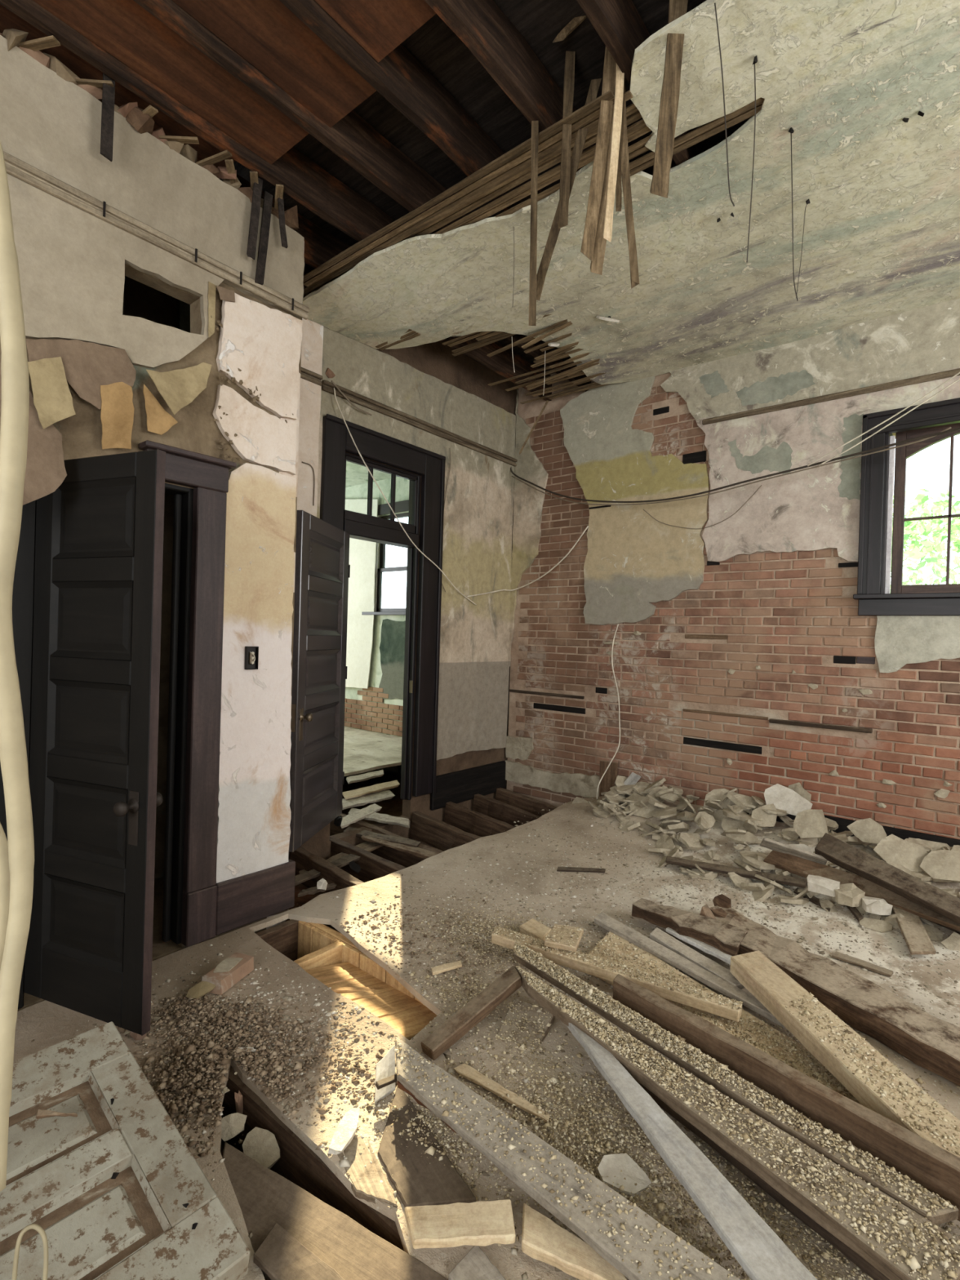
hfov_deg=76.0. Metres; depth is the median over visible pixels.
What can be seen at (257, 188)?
lath
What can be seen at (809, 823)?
chunk
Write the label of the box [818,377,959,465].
cable
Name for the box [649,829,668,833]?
chunk
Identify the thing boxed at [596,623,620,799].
cord
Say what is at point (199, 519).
trim
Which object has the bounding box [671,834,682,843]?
chunk
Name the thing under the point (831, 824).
chunk
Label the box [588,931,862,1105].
plank
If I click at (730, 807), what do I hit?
chunk
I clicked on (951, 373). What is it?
trim
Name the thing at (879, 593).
window
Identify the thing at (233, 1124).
chunk
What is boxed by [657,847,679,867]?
chunk
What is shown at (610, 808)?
chunk
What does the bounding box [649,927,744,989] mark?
plank
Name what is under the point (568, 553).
cable
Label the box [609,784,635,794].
chunk
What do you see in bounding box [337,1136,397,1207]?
plank
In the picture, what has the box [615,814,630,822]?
chunk
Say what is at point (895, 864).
chunk
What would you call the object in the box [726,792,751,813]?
chunk
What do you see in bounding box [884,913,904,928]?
chunk
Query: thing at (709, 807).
chunk
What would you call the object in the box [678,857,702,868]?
chunk
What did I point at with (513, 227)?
wire
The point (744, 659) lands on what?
wall
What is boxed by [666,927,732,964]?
plank
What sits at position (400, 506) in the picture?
window
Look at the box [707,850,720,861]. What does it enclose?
chunk
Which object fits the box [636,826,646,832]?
chunk
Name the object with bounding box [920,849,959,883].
chunk
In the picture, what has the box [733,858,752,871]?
chunk
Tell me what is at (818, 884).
chunk
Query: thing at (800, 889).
chunk
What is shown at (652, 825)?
chunk
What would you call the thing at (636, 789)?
chunk
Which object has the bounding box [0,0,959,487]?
ceiling
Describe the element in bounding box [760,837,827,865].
plank
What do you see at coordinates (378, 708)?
wall
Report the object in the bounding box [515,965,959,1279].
plank
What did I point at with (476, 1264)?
plank
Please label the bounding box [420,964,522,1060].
plank
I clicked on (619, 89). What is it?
lath
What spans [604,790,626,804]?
chunk
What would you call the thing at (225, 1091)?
bit
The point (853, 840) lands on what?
chunk
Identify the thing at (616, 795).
chunk
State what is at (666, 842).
chunk
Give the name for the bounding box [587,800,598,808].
chunk
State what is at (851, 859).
plank
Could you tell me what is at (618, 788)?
chunk
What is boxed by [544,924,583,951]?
plank
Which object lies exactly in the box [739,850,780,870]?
chunk
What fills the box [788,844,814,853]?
chunk
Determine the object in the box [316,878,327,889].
chunk
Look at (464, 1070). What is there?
plank
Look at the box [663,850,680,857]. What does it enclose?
chunk
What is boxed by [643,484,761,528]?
cable
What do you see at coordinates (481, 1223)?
plank
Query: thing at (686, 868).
chunk
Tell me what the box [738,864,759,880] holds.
chunk
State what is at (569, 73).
lath
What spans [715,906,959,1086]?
plank
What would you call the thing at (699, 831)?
chunk
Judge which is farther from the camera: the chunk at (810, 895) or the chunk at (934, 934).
the chunk at (810, 895)
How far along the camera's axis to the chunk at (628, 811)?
4.65 m
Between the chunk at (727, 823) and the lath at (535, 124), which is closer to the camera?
the lath at (535, 124)
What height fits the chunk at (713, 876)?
0.059 m
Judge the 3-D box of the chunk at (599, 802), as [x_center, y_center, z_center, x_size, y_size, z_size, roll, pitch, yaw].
[1.008,1.313,4.800,0.180,0.135,0.140,2,0,37]
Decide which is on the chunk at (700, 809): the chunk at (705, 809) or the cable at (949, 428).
the chunk at (705, 809)
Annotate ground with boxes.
[23,769,402,1279]
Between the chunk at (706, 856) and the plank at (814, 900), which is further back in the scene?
the chunk at (706, 856)
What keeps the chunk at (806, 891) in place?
on the floor at (335, 960)
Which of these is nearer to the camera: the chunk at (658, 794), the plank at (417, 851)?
the plank at (417, 851)
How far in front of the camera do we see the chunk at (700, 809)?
4.47 m
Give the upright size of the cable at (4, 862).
0.176 m
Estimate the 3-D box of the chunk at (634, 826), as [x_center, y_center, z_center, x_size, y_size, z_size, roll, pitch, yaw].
[1.105,1.377,4.496,0.136,0.113,0.102,2,0,-6]
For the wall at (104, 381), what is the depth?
2.81 m
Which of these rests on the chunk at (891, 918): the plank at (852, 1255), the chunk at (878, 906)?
the chunk at (878, 906)
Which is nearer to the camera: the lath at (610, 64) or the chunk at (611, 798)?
the lath at (610, 64)
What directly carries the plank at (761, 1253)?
on the plank at (877, 1258)
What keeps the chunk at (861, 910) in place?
on the floor at (335, 960)
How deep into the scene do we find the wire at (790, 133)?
2.58 m
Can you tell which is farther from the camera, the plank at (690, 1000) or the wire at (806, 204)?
the wire at (806, 204)
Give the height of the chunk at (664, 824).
0.094 m
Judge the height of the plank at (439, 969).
0.014 m
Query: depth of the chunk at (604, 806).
4.75 m
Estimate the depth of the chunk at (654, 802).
4.56 m
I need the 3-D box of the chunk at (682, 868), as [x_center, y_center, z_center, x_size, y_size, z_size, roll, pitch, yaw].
[1.304,1.453,3.885,0.085,0.034,0.116,2,0,28]
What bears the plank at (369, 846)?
on the floor at (335, 960)
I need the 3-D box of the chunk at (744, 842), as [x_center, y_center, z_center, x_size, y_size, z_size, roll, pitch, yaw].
[1.718,1.335,4.081,0.087,0.057,0.153,2,0,-28]
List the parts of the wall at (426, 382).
board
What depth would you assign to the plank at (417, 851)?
4.33 m
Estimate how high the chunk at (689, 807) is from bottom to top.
0.131 m
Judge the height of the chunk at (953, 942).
0.095 m
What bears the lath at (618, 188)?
hanging from the ceiling
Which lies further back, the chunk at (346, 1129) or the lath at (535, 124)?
the lath at (535, 124)
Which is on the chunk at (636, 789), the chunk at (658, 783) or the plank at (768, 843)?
the chunk at (658, 783)
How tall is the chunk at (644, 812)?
0.098 m
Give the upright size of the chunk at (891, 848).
0.187 m
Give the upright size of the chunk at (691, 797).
0.057 m
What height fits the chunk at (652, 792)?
0.133 m
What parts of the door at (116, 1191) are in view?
panel, panel moulding, panel, panel moulding, rail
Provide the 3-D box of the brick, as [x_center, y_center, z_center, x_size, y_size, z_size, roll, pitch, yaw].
[-1.065,1.403,2.597,0.102,0.067,0.207,2,0,17]
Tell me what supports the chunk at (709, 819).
on the chunk at (703, 824)
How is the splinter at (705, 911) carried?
on the plank at (932, 1043)
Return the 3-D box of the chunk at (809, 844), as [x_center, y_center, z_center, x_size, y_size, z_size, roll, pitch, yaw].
[2.111,1.318,3.980,0.080,0.036,0.158,2,0,27]
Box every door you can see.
[0,1021,250,1279]
[23,448,165,1035]
[288,510,350,852]
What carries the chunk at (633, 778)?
on the floor at (335, 960)
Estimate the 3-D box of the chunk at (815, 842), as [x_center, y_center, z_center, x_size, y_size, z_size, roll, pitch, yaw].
[2.214,1.293,4.043,0.268,0.088,0.156,2,0,-18]
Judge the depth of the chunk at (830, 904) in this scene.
3.38 m
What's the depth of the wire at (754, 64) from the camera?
2.28 m
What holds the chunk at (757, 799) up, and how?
on the chunk at (767, 811)
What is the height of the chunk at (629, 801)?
0.049 m
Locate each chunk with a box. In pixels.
[221,1112,247,1142]
[238,1047,256,1052]
[242,1127,279,1168]
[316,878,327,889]
[328,1107,359,1155]
[572,796,588,803]
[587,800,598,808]
[592,806,610,817]
[596,799,615,808]
[597,1153,651,1196]
[602,794,618,800]
[602,803,622,813]
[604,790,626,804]
[607,804,617,815]
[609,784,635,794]
[609,810,635,815]
[613,808,626,816]
[614,775,627,795]
[614,786,633,795]
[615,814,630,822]
[617,800,638,802]
[618,819,633,831]
[622,822,640,832]
[623,806,630,813]
[623,808,638,818]
[625,792,650,808]
[630,802,657,818]
[632,787,648,796]
[635,781,649,787]
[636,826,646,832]
[640,832,653,836]
[644,777,666,791]
[644,820,666,831]
[645,794,665,808]
[648,786,662,798]
[648,799,669,808]
[648,848,683,854]
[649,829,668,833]
[652,806,676,818]
[652,829,662,839]
[654,787,673,799]
[656,834,675,849]
[657,785,681,802]
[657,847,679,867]
[658,819,679,828]
[658,831,675,835]
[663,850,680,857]
[666,822,688,832]
[668,785,683,795]
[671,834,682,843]
[675,798,690,810]
[675,835,703,844]
[675,844,683,852]
[676,810,697,820]
[677,794,697,813]
[678,832,704,849]
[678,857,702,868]
[679,866,692,873]
[680,832,700,851]
[684,811,692,817]
[684,855,695,859]
[685,795,699,800]
[685,868,700,875]
[688,872,698,878]
[691,868,718,880]
[693,811,715,829]
[693,827,711,834]
[694,863,705,873]
[697,806,708,812]
[697,806,713,812]
[697,816,709,830]
[698,871,713,877]
[702,838,715,846]
[702,849,715,860]
[702,860,714,863]
[703,788,739,821]
[704,800,720,802]
[704,806,712,814]
[705,800,724,809]
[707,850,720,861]
[720,829,746,835]
[721,815,747,831]
[722,809,762,825]
[724,787,737,795]
[725,804,742,813]
[725,831,758,844]
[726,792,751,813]
[726,804,762,830]
[727,871,752,890]
[733,794,758,810]
[733,844,743,850]
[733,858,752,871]
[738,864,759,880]
[739,840,748,845]
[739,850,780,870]
[741,882,766,891]
[742,804,756,809]
[742,819,757,834]
[744,845,751,851]
[751,795,765,804]
[751,804,777,827]
[751,880,775,901]
[752,840,761,844]
[754,874,785,890]
[755,853,766,861]
[758,804,786,814]
[763,869,771,872]
[764,783,812,815]
[774,869,800,885]
[774,871,791,875]
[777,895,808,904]
[778,815,793,827]
[779,887,792,894]
[781,832,793,839]
[782,827,799,841]
[786,887,810,904]
[788,782,811,802]
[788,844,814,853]
[793,808,827,838]
[797,887,812,892]
[799,829,830,846]
[799,841,813,847]
[804,886,822,895]
[806,875,839,897]
[806,891,814,897]
[818,832,848,841]
[819,899,837,911]
[823,899,834,910]
[825,817,838,830]
[828,862,837,866]
[834,883,865,906]
[836,831,853,836]
[845,835,862,844]
[846,817,886,844]
[856,904,866,914]
[859,917,893,933]
[862,841,871,846]
[862,896,893,915]
[869,913,880,919]
[873,834,928,871]
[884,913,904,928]
[885,862,911,875]
[904,838,932,852]
[908,837,949,853]
[911,870,932,880]
[919,916,941,927]
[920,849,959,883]
[923,924,942,941]
[940,931,959,951]
[941,888,955,893]
[946,846,952,850]
[951,844,959,851]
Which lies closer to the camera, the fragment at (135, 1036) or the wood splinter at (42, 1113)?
the wood splinter at (42, 1113)
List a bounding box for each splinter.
[36,1109,77,1119]
[699,904,715,919]
[709,905,727,917]
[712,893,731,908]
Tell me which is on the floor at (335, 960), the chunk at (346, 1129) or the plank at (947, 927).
the chunk at (346, 1129)
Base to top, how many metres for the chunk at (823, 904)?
0.041 m
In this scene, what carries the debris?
on the ground
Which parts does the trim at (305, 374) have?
moulding, moulding, moulding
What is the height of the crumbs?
0.249 m
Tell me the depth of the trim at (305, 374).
4.74 m
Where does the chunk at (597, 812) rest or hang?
on the floor at (335, 960)
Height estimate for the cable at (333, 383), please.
0.136 m
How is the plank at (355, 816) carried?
on the plank at (380, 818)
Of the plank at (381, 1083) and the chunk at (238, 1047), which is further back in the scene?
the chunk at (238, 1047)
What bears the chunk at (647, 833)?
on the floor at (335, 960)
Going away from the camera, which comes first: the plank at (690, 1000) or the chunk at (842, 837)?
the plank at (690, 1000)
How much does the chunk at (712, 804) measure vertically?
0.089 m
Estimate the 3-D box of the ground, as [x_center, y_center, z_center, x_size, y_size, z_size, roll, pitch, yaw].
[-1.839,1.699,3.594,12.700,0.391,8.700,2,0,39]
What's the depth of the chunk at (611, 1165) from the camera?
1.69 m
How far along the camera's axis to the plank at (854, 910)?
3.30 m
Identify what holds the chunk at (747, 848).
on the floor at (335, 960)
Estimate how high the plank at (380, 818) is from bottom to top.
0.028 m
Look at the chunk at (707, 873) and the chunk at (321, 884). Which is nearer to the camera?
the chunk at (321, 884)
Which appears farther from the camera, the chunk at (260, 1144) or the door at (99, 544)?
the door at (99, 544)
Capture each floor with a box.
[13,787,959,1279]
[342,726,402,776]
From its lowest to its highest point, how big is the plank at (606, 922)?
0.031 m
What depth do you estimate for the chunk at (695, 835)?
4.22 m
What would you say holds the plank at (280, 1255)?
on the plank at (265, 1198)
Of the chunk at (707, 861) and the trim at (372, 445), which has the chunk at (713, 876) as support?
the chunk at (707, 861)
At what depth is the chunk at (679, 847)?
4.13 m
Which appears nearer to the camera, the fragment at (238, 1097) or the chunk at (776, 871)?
the fragment at (238, 1097)
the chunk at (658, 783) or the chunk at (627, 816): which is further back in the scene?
the chunk at (658, 783)
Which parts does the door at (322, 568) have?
edge plate, lock plate, knob, panel, rail, panel, panel moulding, rail, panel, panel moulding, rail, panel, panel moulding, rail, panel, panel moulding, rail, panel moulding, rail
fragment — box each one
[129,1031,146,1040]
[234,1090,243,1113]
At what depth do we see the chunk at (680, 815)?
4.41 m
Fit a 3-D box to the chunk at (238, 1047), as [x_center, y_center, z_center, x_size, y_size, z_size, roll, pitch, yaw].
[-0.821,1.443,2.166,0.066,0.010,0.012,2,0,-1]
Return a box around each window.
[361,499,408,614]
[853,397,959,615]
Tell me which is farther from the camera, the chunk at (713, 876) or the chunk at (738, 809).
the chunk at (738, 809)
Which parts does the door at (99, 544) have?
rail, panel moulding, rail, panel moulding, panel, rail, panel moulding, panel, rail, panel moulding, panel, rail, panel moulding, panel, panel, rail, knob, lock plate, edge plate, knob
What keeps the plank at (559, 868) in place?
on the floor at (335, 960)
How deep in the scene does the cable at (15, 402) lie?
0.50 m
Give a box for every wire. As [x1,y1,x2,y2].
[511,336,515,372]
[512,226,514,302]
[542,356,545,395]
[714,2,734,206]
[746,63,755,262]
[790,133,797,301]
[795,204,807,297]
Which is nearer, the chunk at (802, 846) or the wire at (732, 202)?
the wire at (732, 202)
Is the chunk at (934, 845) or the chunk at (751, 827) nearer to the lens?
the chunk at (934, 845)
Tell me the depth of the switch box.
3.10 m
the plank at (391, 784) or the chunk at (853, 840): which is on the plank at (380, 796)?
the plank at (391, 784)
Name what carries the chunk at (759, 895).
on the floor at (335, 960)
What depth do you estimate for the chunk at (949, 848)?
3.67 m
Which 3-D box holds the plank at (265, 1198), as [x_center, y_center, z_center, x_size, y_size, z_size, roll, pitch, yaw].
[-0.394,1.484,1.489,0.904,0.028,0.225,2,0,30]
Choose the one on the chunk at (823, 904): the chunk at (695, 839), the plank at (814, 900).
the plank at (814, 900)
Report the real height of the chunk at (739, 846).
0.027 m
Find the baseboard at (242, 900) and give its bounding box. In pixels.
[215,859,295,935]
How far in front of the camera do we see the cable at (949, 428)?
4.31 m
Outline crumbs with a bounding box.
[31,798,959,1279]
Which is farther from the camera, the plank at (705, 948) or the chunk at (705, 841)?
the chunk at (705, 841)
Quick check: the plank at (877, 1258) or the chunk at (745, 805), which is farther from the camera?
the chunk at (745, 805)
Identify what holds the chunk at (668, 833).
on the chunk at (656, 836)
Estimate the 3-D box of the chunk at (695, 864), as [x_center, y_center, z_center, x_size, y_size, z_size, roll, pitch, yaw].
[1.392,1.442,3.841,0.094,0.084,0.088,2,0,37]
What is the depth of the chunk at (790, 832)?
4.02 m
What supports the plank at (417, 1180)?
on the floor at (335, 960)
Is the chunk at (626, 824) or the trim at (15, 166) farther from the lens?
the chunk at (626, 824)
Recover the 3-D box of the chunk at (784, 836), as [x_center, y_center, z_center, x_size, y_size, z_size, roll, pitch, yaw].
[2.034,1.295,4.055,0.126,0.035,0.074,1,0,-38]
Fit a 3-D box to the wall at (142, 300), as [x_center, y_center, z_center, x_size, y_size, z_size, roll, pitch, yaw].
[-1.969,-0.373,2.952,0.800,3.620,1.580,2,0,39]
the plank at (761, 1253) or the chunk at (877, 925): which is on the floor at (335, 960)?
the chunk at (877, 925)
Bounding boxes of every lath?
[100,72,115,161]
[246,177,262,259]
[254,191,272,284]
[277,197,288,248]
[519,400,548,454]
[528,120,538,325]
[536,78,601,300]
[552,15,586,42]
[558,50,574,228]
[580,46,616,262]
[590,76,626,275]
[603,63,624,241]
[615,150,622,211]
[619,76,639,288]
[649,0,688,198]
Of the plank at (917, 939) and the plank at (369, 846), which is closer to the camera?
the plank at (917, 939)
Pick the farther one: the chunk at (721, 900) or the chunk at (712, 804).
the chunk at (712, 804)
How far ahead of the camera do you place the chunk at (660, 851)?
4.11 m
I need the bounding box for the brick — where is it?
[200,951,253,995]
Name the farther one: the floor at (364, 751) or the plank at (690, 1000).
the floor at (364, 751)
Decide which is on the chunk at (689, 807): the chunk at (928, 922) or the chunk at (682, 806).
the chunk at (682, 806)
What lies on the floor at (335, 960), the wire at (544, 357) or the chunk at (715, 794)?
the chunk at (715, 794)
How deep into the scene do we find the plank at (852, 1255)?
1.59 m
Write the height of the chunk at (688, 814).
0.041 m
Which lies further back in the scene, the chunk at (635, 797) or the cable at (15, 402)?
the chunk at (635, 797)
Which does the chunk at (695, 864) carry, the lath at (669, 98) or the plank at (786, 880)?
the plank at (786, 880)
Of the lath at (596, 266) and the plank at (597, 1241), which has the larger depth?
the lath at (596, 266)
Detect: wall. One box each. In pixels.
[0,28,304,1011]
[122,275,179,946]
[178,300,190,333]
[288,262,518,859]
[344,476,409,773]
[505,297,959,839]
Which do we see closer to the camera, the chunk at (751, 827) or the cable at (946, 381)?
the cable at (946, 381)
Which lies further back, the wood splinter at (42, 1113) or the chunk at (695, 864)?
the chunk at (695, 864)
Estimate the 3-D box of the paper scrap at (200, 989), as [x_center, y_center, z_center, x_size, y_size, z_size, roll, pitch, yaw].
[-1.124,1.414,2.478,0.101,0.044,0.065,2,0,12]
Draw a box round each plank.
[222,1142,448,1279]
[253,1222,344,1279]
[294,853,359,885]
[297,883,336,897]
[298,841,383,874]
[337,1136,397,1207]
[340,803,382,828]
[342,780,399,799]
[342,790,395,809]
[342,826,421,847]
[346,769,383,783]
[348,808,409,827]
[360,834,438,858]
[374,1045,395,1103]
[375,1073,396,1089]
[377,1085,475,1207]
[395,1036,740,1279]
[404,1199,515,1248]
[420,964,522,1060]
[431,960,462,975]
[448,1245,506,1279]
[453,1063,550,1122]
[491,926,742,1022]
[497,999,555,1048]
[513,946,958,1224]
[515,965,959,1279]
[520,918,551,940]
[521,1203,627,1279]
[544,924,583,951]
[556,866,605,872]
[566,1022,817,1279]
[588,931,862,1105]
[594,911,784,1027]
[599,760,617,796]
[613,973,959,1221]
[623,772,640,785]
[631,897,746,955]
[635,1080,889,1279]
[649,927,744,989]
[665,856,807,888]
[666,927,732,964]
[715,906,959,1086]
[729,950,959,1157]
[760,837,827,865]
[763,849,959,930]
[793,887,830,911]
[814,832,959,924]
[831,951,893,977]
[845,871,959,933]
[845,905,863,922]
[892,906,936,955]
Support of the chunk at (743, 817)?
on the chunk at (730, 807)
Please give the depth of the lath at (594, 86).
2.63 m
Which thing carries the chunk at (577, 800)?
on the floor at (335, 960)
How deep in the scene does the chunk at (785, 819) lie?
4.25 m
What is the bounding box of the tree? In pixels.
[890,485,959,585]
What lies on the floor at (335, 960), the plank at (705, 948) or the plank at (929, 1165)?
the plank at (929, 1165)
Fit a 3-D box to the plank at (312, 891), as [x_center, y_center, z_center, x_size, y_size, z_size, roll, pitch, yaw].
[-0.953,1.454,3.576,0.238,0.028,0.052,1,0,-37]
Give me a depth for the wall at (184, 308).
3.72 m
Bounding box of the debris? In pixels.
[117,848,527,1279]
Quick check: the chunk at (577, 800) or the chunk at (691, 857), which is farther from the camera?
the chunk at (577, 800)
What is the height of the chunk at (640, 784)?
0.056 m
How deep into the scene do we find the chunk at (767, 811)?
4.17 m
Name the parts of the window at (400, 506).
sill, sash rail, sash rail, casing, sash rail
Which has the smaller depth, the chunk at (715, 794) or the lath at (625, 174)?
the lath at (625, 174)
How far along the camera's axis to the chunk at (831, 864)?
3.70 m
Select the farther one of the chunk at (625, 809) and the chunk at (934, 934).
the chunk at (625, 809)
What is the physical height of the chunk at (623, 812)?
0.077 m
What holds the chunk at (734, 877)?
on the floor at (335, 960)
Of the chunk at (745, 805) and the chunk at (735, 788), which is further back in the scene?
the chunk at (735, 788)
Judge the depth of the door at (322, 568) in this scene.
3.87 m
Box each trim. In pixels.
[0,440,236,1008]
[3,151,309,319]
[300,367,517,466]
[320,413,445,799]
[702,368,959,425]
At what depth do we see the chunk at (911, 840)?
3.82 m
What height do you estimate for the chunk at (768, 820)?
0.157 m
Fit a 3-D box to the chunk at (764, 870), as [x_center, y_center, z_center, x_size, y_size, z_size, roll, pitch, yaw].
[1.778,1.417,3.803,0.059,0.038,0.043,2,0,9]
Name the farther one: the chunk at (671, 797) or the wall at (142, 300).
the chunk at (671, 797)
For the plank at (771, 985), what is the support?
on the plank at (929, 1165)
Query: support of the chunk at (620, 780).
on the chunk at (625, 788)
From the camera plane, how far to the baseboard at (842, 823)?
3.94 m
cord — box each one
[11,1223,48,1279]
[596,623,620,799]
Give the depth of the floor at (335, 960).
2.73 m
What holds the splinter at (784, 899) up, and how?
on the floor at (335, 960)
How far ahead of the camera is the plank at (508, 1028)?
2.33 m
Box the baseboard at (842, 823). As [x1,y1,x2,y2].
[746,803,959,846]
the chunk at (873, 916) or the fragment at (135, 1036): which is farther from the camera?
the chunk at (873, 916)
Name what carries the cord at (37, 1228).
on the door at (116, 1191)
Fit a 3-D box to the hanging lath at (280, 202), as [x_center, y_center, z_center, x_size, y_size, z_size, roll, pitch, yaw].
[-1.005,-2.131,3.128,0.010,0.262,0.064,2,0,39]
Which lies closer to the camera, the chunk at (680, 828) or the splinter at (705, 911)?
the splinter at (705, 911)
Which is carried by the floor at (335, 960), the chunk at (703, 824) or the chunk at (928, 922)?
the chunk at (928, 922)
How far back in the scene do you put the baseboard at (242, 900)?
3.13 m
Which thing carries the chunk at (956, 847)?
on the chunk
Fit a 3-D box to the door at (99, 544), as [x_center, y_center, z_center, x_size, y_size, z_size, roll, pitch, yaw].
[-1.438,0.351,2.275,0.630,2.050,0.172,2,0,22]
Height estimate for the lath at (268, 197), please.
0.474 m
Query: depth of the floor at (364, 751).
7.00 m
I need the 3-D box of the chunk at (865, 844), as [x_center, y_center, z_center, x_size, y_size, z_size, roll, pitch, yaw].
[2.467,1.281,3.913,0.069,0.053,0.131,2,0,18]
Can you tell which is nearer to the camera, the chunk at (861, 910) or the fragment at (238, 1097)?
the fragment at (238, 1097)
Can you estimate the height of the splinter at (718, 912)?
0.081 m
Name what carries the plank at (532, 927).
on the floor at (335, 960)
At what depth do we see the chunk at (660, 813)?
4.50 m
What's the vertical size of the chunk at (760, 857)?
0.085 m
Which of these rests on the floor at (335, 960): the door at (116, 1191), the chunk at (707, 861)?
the door at (116, 1191)
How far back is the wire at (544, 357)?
4.63 m
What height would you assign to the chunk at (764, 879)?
0.097 m
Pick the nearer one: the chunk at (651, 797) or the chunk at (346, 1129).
the chunk at (346, 1129)
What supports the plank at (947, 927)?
on the chunk
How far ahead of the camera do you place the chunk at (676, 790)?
4.68 m
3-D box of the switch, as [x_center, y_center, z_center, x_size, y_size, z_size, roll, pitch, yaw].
[-1.152,0.090,3.100,0.012,0.060,0.026,2,0,39]
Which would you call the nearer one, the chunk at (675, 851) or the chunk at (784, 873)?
the chunk at (784, 873)
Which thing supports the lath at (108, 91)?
hanging from the ceiling
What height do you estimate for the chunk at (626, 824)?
0.079 m
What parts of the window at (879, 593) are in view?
casing, sill, casing, sash rail, arched rail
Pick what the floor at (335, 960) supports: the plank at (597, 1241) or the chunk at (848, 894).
the plank at (597, 1241)
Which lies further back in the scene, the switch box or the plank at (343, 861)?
the plank at (343, 861)
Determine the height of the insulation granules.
0.206 m
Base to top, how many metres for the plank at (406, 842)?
0.026 m
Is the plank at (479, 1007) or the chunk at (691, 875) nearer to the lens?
the plank at (479, 1007)
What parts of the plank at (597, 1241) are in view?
broken strip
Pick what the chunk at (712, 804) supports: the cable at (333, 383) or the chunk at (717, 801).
the chunk at (717, 801)
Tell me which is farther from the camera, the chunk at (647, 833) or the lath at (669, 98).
the chunk at (647, 833)
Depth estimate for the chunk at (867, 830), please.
3.85 m
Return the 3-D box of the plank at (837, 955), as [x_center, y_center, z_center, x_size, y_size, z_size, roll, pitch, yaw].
[1.782,1.510,2.866,0.238,0.017,0.050,2,0,44]
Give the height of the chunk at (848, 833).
0.090 m
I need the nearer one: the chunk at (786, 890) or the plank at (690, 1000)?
the plank at (690, 1000)
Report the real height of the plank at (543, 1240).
0.033 m
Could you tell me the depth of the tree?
8.55 m
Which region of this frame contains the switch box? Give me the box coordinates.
[244,646,258,669]
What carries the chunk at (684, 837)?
on the floor at (335, 960)
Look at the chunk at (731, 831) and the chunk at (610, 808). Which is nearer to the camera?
the chunk at (731, 831)
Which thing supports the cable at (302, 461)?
attached to the wall at (426, 382)
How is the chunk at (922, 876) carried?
on the chunk
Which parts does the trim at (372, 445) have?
casing, transom rail, transom rail, head casing, strike plate, casing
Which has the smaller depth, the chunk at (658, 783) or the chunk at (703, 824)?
the chunk at (703, 824)
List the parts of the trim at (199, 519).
casing, head casing, casing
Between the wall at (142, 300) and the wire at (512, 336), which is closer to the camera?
the wall at (142, 300)
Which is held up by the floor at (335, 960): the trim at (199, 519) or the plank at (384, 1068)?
the plank at (384, 1068)
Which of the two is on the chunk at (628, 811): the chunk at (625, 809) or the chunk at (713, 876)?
the chunk at (625, 809)
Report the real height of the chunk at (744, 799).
0.090 m
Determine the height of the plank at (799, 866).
0.139 m
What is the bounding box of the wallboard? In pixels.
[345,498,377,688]
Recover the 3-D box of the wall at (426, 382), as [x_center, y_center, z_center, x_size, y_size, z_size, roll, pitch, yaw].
[-0.276,-0.271,5.325,0.141,4.450,4.100,2,0,39]
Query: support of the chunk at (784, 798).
on the chunk at (767, 811)
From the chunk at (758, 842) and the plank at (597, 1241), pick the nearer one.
the plank at (597, 1241)
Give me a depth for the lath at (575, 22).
2.46 m
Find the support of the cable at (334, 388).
attached to the wall at (426, 382)
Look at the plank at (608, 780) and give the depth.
5.22 m
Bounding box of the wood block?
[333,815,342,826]
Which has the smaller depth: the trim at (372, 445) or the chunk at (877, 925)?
the chunk at (877, 925)
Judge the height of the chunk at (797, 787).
0.207 m
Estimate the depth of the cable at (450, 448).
5.18 m
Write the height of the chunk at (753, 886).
0.126 m
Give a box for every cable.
[0,140,34,1191]
[0,822,9,969]
[302,461,315,506]
[331,380,371,415]
[333,387,476,604]
[441,448,451,591]
[466,525,588,596]
[510,426,959,502]
[511,426,951,505]
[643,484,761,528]
[807,372,959,466]
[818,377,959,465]
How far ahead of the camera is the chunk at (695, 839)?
4.17 m
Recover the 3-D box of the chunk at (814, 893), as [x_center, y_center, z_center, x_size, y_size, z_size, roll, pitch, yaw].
[1.936,1.448,3.554,0.125,0.026,0.087,2,0,-24]
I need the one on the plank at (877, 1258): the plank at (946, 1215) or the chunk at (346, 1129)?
the plank at (946, 1215)
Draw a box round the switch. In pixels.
[248,652,254,663]
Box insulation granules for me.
[330,888,959,1279]
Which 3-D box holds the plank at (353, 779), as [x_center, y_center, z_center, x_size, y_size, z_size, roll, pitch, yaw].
[-1.099,1.318,5.933,0.165,0.028,0.586,2,0,36]
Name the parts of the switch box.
plate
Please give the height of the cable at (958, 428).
0.585 m
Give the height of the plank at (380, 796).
0.029 m
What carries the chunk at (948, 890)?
on the chunk
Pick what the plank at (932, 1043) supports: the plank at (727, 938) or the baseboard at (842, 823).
the plank at (727, 938)
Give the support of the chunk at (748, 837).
on the chunk at (744, 842)
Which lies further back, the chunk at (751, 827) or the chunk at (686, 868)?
the chunk at (751, 827)
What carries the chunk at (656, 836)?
on the floor at (335, 960)

